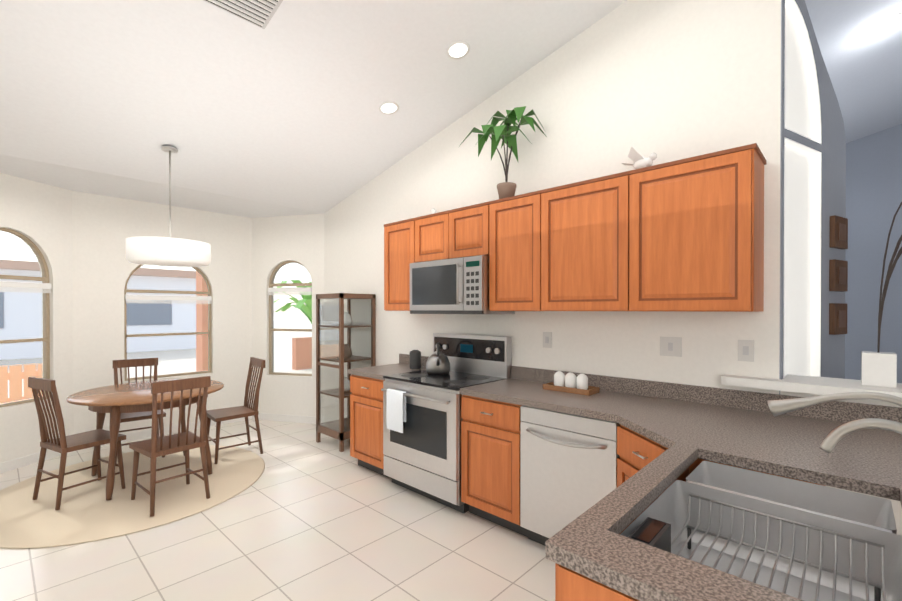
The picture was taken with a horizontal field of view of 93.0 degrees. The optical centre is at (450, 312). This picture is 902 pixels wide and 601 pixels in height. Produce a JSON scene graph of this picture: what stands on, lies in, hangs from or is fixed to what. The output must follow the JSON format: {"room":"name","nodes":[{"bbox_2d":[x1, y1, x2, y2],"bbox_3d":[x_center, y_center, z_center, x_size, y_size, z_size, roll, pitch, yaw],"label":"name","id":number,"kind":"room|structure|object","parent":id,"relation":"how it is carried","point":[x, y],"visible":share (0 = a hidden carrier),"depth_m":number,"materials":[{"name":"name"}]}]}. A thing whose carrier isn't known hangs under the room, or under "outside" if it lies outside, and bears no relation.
{"room":"kitchen","nodes":[
{"label":"kitchen","id":0,"kind":"room"},
{"bbox_2d":[0,173,73,462],"bbox_3d":[-4.168,-0.001,3.667,0.150,2.900,1.600,0,0,13],"label":"wall","id":1,"kind":"structure","parent":0,"point":[38,215],"depth_m":4.23,"materials":[{"name":"paint"}]},
{"bbox_2d":[0,228,49,406],"bbox_3d":[-4.104,0.048,3.919,0.060,1.636,0.716,0,0,13],"label":"bay window","id":2,"kind":"structure","parent":1,"relation":"in","point":[44,278],"depth_m":4.18,"materials":[{"name":"brown metal"}]},
{"bbox_2d":[0,281,50,292],"bbox_3d":[-4.055,-0.234,3.906,0.030,0.096,0.696,0,0,13],"label":"window blind","id":3,"kind":"object","parent":2,"relation":"attached to","point":[26,286],"visible":0.92,"depth_m":4.03,"materials":[{"name":"white fabric"}]},
{"bbox_2d":[0,413,315,473],"bbox_3d":[-3.032,1.401,4.258,1.530,0.090,3.716,0,0,43],"label":"baseboard","id":4,"kind":"structure","parent":1,"relation":"attached to","point":[10,465],"depth_m":4.90,"materials":[{"name":"white wood"}]},
{"bbox_2d":[72,191,251,433],"bbox_3d":[-3.349,-0.009,5.140,0.150,2.900,1.810,0,0,43],"label":"wall","id":5,"kind":"structure","parent":0,"point":[105,228],"depth_m":4.79,"materials":[{"name":"paint"}]},
{"bbox_2d":[124,264,211,380],"bbox_3d":[-3.364,0.061,5.118,0.060,1.416,0.896,0,0,43],"label":"bay window","id":6,"kind":"structure","parent":5,"relation":"in","point":[171,292],"depth_m":5.10,"materials":[{"name":"brown metal"}]},
{"bbox_2d":[125,294,211,303],"bbox_3d":[-3.326,-0.151,5.082,0.030,0.096,0.876,0,0,43],"label":"window blind","id":7,"kind":"object","parent":6,"relation":"attached to","point":[130,298],"visible":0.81,"depth_m":5.06,"materials":[{"name":"white fabric"}]},
{"bbox_2d":[0,419,554,600],"bbox_3d":[0.587,1.504,2.877,9.800,0.100,11.400,0,0,43],"label":"floor","id":8,"kind":"structure","parent":0,"point":[305,516],"depth_m":2.61,"materials":[{"name":"white tile"}]},
{"bbox_2d":[0,445,264,548],"bbox_3d":[-2.663,1.444,3.621,2.000,0.009,2.000,0,0,43],"label":"rug","id":9,"kind":"object","parent":8,"relation":"on","point":[88,512],"visible":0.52,"depth_m":3.29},
{"bbox_2d":[28,377,125,509],"bbox_3d":[-2.930,0.963,3.366,0.420,0.945,0.468,0,0,27],"label":"chair","id":10,"kind":"object","parent":9,"relation":"on","point":[63,444],"visible":0.98,"depth_m":3.25,"materials":[{"name":"brown wood"}]},
{"bbox_2d":[113,358,165,463],"bbox_3d":[-3.118,0.958,4.260,0.420,0.945,0.468,0,0,-40],"label":"chair","id":11,"kind":"object","parent":9,"relation":"on","point":[133,416],"visible":0.38,"depth_m":4.33,"materials":[{"name":"brown wood"}]},
{"bbox_2d":[67,379,223,499],"bbox_3d":[-2.632,1.057,3.769,1.120,0.753,1.120,0,0,43],"label":"dining table","id":12,"kind":"object","parent":9,"relation":"on","point":[115,401],"visible":0.65,"depth_m":3.46,"materials":[{"name":"brown wood"}]},
{"bbox_2d":[129,376,210,516],"bbox_3d":[-2.143,0.964,3.281,0.468,0.945,0.420,0,0,39],"label":"chair","id":13,"kind":"object","parent":9,"relation":"on","point":[154,447],"visible":0.94,"depth_m":3.19,"materials":[{"name":"brown wood"}]},
{"bbox_2d":[207,357,264,463],"bbox_3d":[-2.180,0.958,4.316,0.468,0.945,0.420,0,0,-43],"label":"chair","id":14,"kind":"object","parent":9,"relation":"on","point":[218,416],"visible":0.92,"depth_m":4.31,"materials":[{"name":"brown wood"}]},
{"bbox_2d":[316,293,375,451],"bbox_3d":[-1.165,0.622,4.732,0.500,1.638,0.438,0,0,43],"label":"shelving unit","id":15,"kind":"object","parent":8,"relation":"on","point":[334,352],"visible":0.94,"depth_m":4.64,"materials":[{"name":"brown wood"}]},
{"bbox_2d":[350,375,391,478],"bbox_3d":[-0.532,1.010,4.024,0.534,0.870,0.629,0,0,43],"label":"base cabinet","id":16,"kind":"object","parent":8,"relation":"on","point":[366,398],"depth_m":3.80,"materials":[{"name":"brown wood"}]},
{"bbox_2d":[348,354,427,379],"bbox_3d":[-0.542,0.503,4.026,0.553,0.140,0.639,0,0,43],"label":"countertop","id":17,"kind":"structure","parent":16,"relation":"on","point":[376,372],"depth_m":3.97,"materials":[{"name":"stone"}]},
{"bbox_2d":[410,350,420,368],"bbox_3d":[-0.337,0.444,4.039,0.107,0.176,0.110,0,0,43],"label":"canister","id":18,"kind":"object","parent":17,"relation":"on","point":[415,359],"visible":1,"depth_m":4.00,"materials":[{"name":"metal"}]},
{"bbox_2d":[381,333,511,512],"bbox_3d":[-0.060,0.825,3.514,0.840,1.246,0.724,0,0,43],"label":"range","id":19,"kind":"object","parent":8,"relation":"on","point":[422,419],"visible":0.79,"depth_m":3.34,"materials":[{"name":"silver metal"}]},
{"bbox_2d":[426,342,449,374],"bbox_3d":[-0.111,0.394,3.693,0.230,0.270,0.232,0,0,43],"label":"kettle","id":20,"kind":"object","parent":19,"relation":"on","point":[437,362],"visible":1,"depth_m":3.62,"materials":[{"name":"silver metal"}]},
{"bbox_2d":[461,395,527,536],"bbox_3d":[0.465,1.015,3.089,0.502,0.870,0.629,0,0,43],"label":"base cabinet","id":21,"kind":"object","parent":8,"relation":"on","point":[490,457],"depth_m":2.85,"materials":[{"name":"brown wood"}]},
{"bbox_2d":[520,405,619,545],"bbox_3d":[0.825,1.019,2.657,0.609,0.867,0.613,0,0,43],"label":"dishwasher","id":22,"kind":"object","parent":8,"relation":"on","point":[568,468],"visible":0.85,"depth_m":2.49,"materials":[{"name":"silver metal"}]},
{"bbox_2d":[617,479,627,486],"bbox_3d":[0.925,1.116,2.036,0.389,0.681,0.314,0,0,43],"label":"base cabinet","id":23,"kind":"object","parent":8,"relation":"on","point":[619,481],"depth_m":2.23,"materials":[{"name":"brown wood"}]},
{"bbox_2d":[617,424,668,478],"bbox_3d":[1.197,1.022,2.003,0.817,0.870,0.616,0,0,43],"label":"base cabinet","id":24,"kind":"object","parent":8,"relation":"on","point":[635,450],"depth_m":2.12,"materials":[{"name":"brown wood"}]},
{"bbox_2d":[555,459,825,600],"bbox_3d":[0.941,1.026,1.227,0.750,0.870,1.258,0,0,43],"label":"base cabinet","id":25,"kind":"object","parent":8,"relation":"on","point":[570,585],"depth_m":0.98,"materials":[{"name":"brown wood"}]},
{"bbox_2d":[545,438,703,567],"bbox_3d":[0.614,0.568,1.378,0.085,0.040,1.044,0,0,43],"label":"countertop","id":26,"kind":"structure","parent":25,"relation":"on","point":[633,496],"depth_m":1.28,"materials":[{"name":"stone"}]},
{"bbox_2d":[460,366,901,498],"bbox_3d":[0.997,0.512,2.363,2.266,0.140,0.959,0,0,43],"label":"countertop","id":27,"kind":"structure","parent":25,"relation":"on","point":[687,425],"depth_m":2.07,"materials":[{"name":"stone"}]},
{"bbox_2d":[543,371,599,395],"bbox_3d":[0.819,0.476,2.929,0.340,0.126,0.160,0,0,43],"label":"tray","id":28,"kind":"object","parent":27,"relation":"on","point":[570,382],"visible":1,"depth_m":2.89,"materials":[{"name":"brown wood"}]},
{"bbox_2d":[568,518,802,600],"bbox_3d":[0.541,0.571,0.835,0.540,0.040,0.154,0,0,43],"label":"countertop","id":29,"kind":"structure","parent":25,"relation":"on","point":[638,570],"depth_m":0.91,"materials":[{"name":"stone"}]},
{"bbox_2d":[892,482,901,506],"bbox_3d":[1.103,0.571,0.920,0.135,0.040,1.044,0,0,43],"label":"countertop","id":30,"kind":"structure","parent":25,"relation":"on","point":[896,488],"depth_m":1.34,"materials":[{"name":"stone"}]},
{"bbox_2d":[620,461,901,600],"bbox_3d":[0.897,0.690,1.205,0.580,0.196,0.894,0,0,43],"label":"sink basin","id":31,"kind":"object","parent":30,"relation":"in","point":[803,541],"visible":0.79,"depth_m":1.31,"materials":[{"name":"silver metal"}]},
{"bbox_2d":[767,392,901,452],"bbox_3d":[0.826,0.354,0.851,0.318,0.392,0.054,0,0,43],"label":"faucet","id":32,"kind":"object","parent":30,"relation":"on","point":[834,437],"visible":1,"depth_m":0.87,"materials":[{"name":"silver metal"}]},
{"bbox_2d":[252,213,323,416],"bbox_3d":[-2.128,-0.012,5.683,1.092,2.900,0.150,0,0,15],"label":"wall","id":33,"kind":"structure","parent":0,"point":[277,241],"depth_m":5.63,"materials":[{"name":"paint"}]},
{"bbox_2d":[269,261,311,375],"bbox_3d":[-2.106,0.078,5.673,0.676,1.516,0.060,0,0,15],"label":"bay window","id":34,"kind":"structure","parent":33,"relation":"in","point":[272,285],"depth_m":5.72,"materials":[{"name":"brown metal"}]},
{"bbox_2d":[268,287,311,294],"bbox_3d":[-2.119,-0.274,5.621,0.656,0.096,0.030,0,0,15],"label":"window blind","id":35,"kind":"object","parent":34,"relation":"attached to","point":[297,291],"visible":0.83,"depth_m":5.59,"materials":[{"name":"white fabric"}]},
{"bbox_2d":[0,0,901,217],"bbox_3d":[0.655,-2.267,2.929,9.800,2.041,11.600,0,0,43],"label":"ceiling","id":36,"kind":"structure","parent":0,"point":[280,114],"depth_m":3.20,"materials":[{"name":"paint"}]},
{"bbox_2d":[126,146,210,266],"bbox_3d":[-2.388,-0.908,3.638,0.600,0.994,0.600,0,0,43],"label":"pendant lamp","id":37,"kind":"object","parent":36,"relation":"hanging from","point":[166,251],"visible":1,"depth_m":3.44,"materials":[{"name":"white metal"}]},
{"bbox_2d":[204,0,282,28],"bbox_3d":[-1.172,-1.763,2.370,0.296,0.076,0.400,0,0,43],"label":"ceiling vent","id":38,"kind":"object","parent":36,"relation":"in","point":[260,13],"visible":1,"depth_m":2.46,"materials":[{"name":"white plastic"}]},
{"bbox_2d":[379,101,398,114],"bbox_3d":[-0.518,-1.700,3.566,0.166,0.042,0.168,0,0,34],"label":"recessed light","id":39,"kind":"object","parent":36,"relation":"in","point":[389,107],"depth_m":3.56,"materials":[{"name":"white plastic"}]},
{"bbox_2d":[446,41,469,58],"bbox_3d":[0.051,-1.863,3.046,0.166,0.042,0.168,0,0,34],"label":"recessed light","id":40,"kind":"object","parent":36,"relation":"in","point":[458,50],"depth_m":3.04,"materials":[{"name":"white plastic"}]},
{"bbox_2d":[877,13,901,30],"bbox_3d":[3.581,-2.358,3.475,0.177,0.044,0.180,0,0,43],"label":"recessed light","id":41,"kind":"object","parent":36,"relation":"in","point":[892,21],"visible":1,"depth_m":3.48,"materials":[{"name":"white plastic"}]},
{"bbox_2d":[324,0,784,417],"bbox_3d":[0.108,-0.552,3.953,4.694,4.000,0.150,0,0,43],"label":"wall","id":42,"kind":"structure","parent":0,"point":[665,81],"depth_m":2.90,"materials":[{"name":"paint"}]},
{"bbox_2d":[384,218,411,310],"bbox_3d":[-0.363,-0.424,4.050,0.435,0.822,0.348,0,0,43],"label":"upper cabinet","id":43,"kind":"object","parent":42,"relation":"attached to","point":[397,235],"depth_m":3.93,"materials":[{"name":"brown wood"}]},
{"bbox_2d":[412,211,447,262],"bbox_3d":[-0.052,-0.422,3.759,0.418,0.822,0.348,0,0,43],"label":"upper cabinet","id":44,"kind":"object","parent":42,"relation":"attached to","point":[429,232],"depth_m":3.64,"materials":[{"name":"brown wood"}]},
{"bbox_2d":[448,203,483,258],"bbox_3d":[0.251,-0.421,3.475,0.412,0.822,0.348,0,0,43],"label":"upper cabinet","id":45,"kind":"object","parent":42,"relation":"attached to","point":[465,224],"depth_m":3.36,"materials":[{"name":"brown wood"}]},
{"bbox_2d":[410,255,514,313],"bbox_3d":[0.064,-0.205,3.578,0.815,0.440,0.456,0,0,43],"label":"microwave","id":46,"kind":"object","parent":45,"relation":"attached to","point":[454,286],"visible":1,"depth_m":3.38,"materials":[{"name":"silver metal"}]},
{"bbox_2d":[484,191,535,310],"bbox_3d":[0.564,-0.419,3.182,0.445,0.822,0.348,0,0,43],"label":"upper cabinet","id":47,"kind":"object","parent":42,"relation":"attached to","point":[509,222],"depth_m":3.07,"materials":[{"name":"brown wood"}]},
{"bbox_2d":[459,106,545,198],"bbox_3d":[0.373,-1.182,3.198,0.569,0.700,0.507,0,0,43],"label":"potted plant","id":48,"kind":"object","parent":47,"relation":"on","point":[506,189],"visible":0.96,"depth_m":3.22,"materials":[{"name":"plant"}]},
{"bbox_2d":[543,332,551,347],"bbox_3d":[0.733,0.211,3.260,0.075,0.120,0.010,0,0,43],"label":"outlet","id":49,"kind":"object","parent":42,"relation":"attached to","point":[547,336],"depth_m":3.26,"materials":[{"name":"white plastic"}]},
{"bbox_2d":[536,172,623,310],"bbox_3d":[0.941,-0.417,2.828,0.590,0.822,0.348,0,0,43],"label":"upper cabinet","id":50,"kind":"object","parent":42,"relation":"attached to","point":[580,225],"depth_m":2.70,"materials":[{"name":"brown wood"}]},
{"bbox_2d":[660,336,681,356],"bbox_3d":[1.368,0.215,2.665,0.125,0.120,0.010,0,0,43],"label":"outlet","id":51,"kind":"object","parent":42,"relation":"attached to","point":[670,346],"depth_m":2.66,"materials":[{"name":"white plastic"}]},
{"bbox_2d":[624,143,765,311],"bbox_3d":[1.375,-0.415,2.421,0.600,0.822,0.348,0,0,43],"label":"upper cabinet","id":52,"kind":"object","parent":42,"relation":"attached to","point":[686,234],"depth_m":2.27,"materials":[{"name":"brown wood"}]},
{"bbox_2d":[622,147,656,168],"bbox_3d":[1.154,-0.909,2.620,0.201,0.160,0.200,0,0,43],"label":"bird figurine","id":53,"kind":"object","parent":52,"relation":"on","point":[637,158],"visible":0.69,"depth_m":2.58,"materials":[{"name":"white ceramic"}]},
{"bbox_2d":[738,340,753,361],"bbox_3d":[1.653,0.216,2.399,0.075,0.120,0.010,0,0,43],"label":"outlet","id":54,"kind":"object","parent":42,"relation":"attached to","point":[745,348],"depth_m":2.40,"materials":[{"name":"white plastic"}]},
{"bbox_2d":[721,374,901,534],"bbox_3d":[3.060,0.915,1.206,3.910,1.095,0.370,0,0,43],"label":"half wall ledge","id":55,"kind":"object","parent":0,"point":[800,385],"visible":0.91,"depth_m":2.17,"materials":[{"name":"paint"}]},
{"bbox_2d":[861,202,901,387],"bbox_3d":[2.268,-0.101,2.042,0.444,0.928,0.194,0,0,43],"label":"vase","id":56,"kind":"object","parent":55,"relation":"on","point":[878,368],"visible":1,"depth_m":2.10,"materials":[{"name":"white ceramic"}]},
{"bbox_2d":[784,0,845,378],"bbox_3d":[2.179,-0.356,2.780,0.923,3.620,0.300,0,0,-30],"label":"wall","id":57,"kind":"structure","parent":0,"point":[815,174],"depth_m":2.69,"materials":[{"name":"white paint"}]},
{"bbox_2d":[829,303,846,334],"bbox_3d":[2.526,0.044,2.787,0.200,0.200,0.037,0,0,-29],"label":"framed picture","id":58,"kind":"object","parent":57,"relation":"attached to","point":[837,311],"depth_m":2.75},
{"bbox_2d":[829,259,847,291],"bbox_3d":[2.526,-0.236,2.785,0.200,0.200,0.037,0,0,-29],"label":"framed picture","id":59,"kind":"object","parent":57,"relation":"attached to","point":[838,275],"depth_m":2.75},
{"bbox_2d":[829,215,847,249],"bbox_3d":[2.526,-0.516,2.784,0.200,0.200,0.037,0,0,-29],"label":"framed picture","id":60,"kind":"object","parent":57,"relation":"attached to","point":[838,225],"depth_m":2.75},
{"bbox_2d":[845,124,901,382],"bbox_3d":[4.951,-0.916,6.415,8.590,4.700,0.150,0,0,43],"label":"wall","id":61,"kind":"structure","parent":0,"point":[873,181],"depth_m":5.66,"materials":[{"name":"paint"}]},
{"label":"outside","id":62,"kind":"structure","parent":0,"visible":0},
{"bbox_2d":[0,320,311,397],"bbox_3d":[-20.602,1.461,19.315,63.200,0.100,60.000,0,0,43],"label":"ground","id":63,"kind":"structure","parent":62,"point":[186,358],"depth_m":13.31,"materials":[{"name":"white concrete"}]},
{"bbox_2d":[0,363,41,403],"bbox_3d":[-8.285,1.125,3.551,0.070,0.750,7.850,0,0,43],"label":"fence","id":64,"kind":"object","parent":63,"relation":"on","point":[15,380],"depth_m":5.92,"materials":[{"name":"orange wood"}]},
{"bbox_2d":[0,260,195,359],"bbox_3d":[-20.617,-0.048,12.125,10.000,3.000,22.500,0,0,43],"label":"house","id":65,"kind":"structure","parent":63,"relation":"on","point":[173,310],"depth_m":15.41,"materials":[{"name":"white paint"}]},
{"bbox_2d":[196,271,207,370],"bbox_3d":[-4.598,0.149,8.122,0.350,2.650,0.330,0,0,43],"label":"wall","id":66,"kind":"structure","parent":63,"relation":"on","point":[201,325],"depth_m":7.94,"materials":[{"name":"orange paint"}]},
{"bbox_2d":[274,280,311,323],"bbox_3d":[-2.795,0.390,9.047,2.877,2.174,2.589,0,0,43],"label":"palm tree","id":67,"kind":"object","parent":63,"relation":"on","point":[306,309],"depth_m":8.67,"materials":[{"name":"green plant"}]},
{"bbox_2d":[292,337,311,369],"bbox_3d":[-0.977,1.041,14.073,0.200,0.800,8.800,0,0,43],"label":"wall","id":68,"kind":"structure","parent":63,"relation":"on","point":[299,361],"depth_m":10.92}
]}

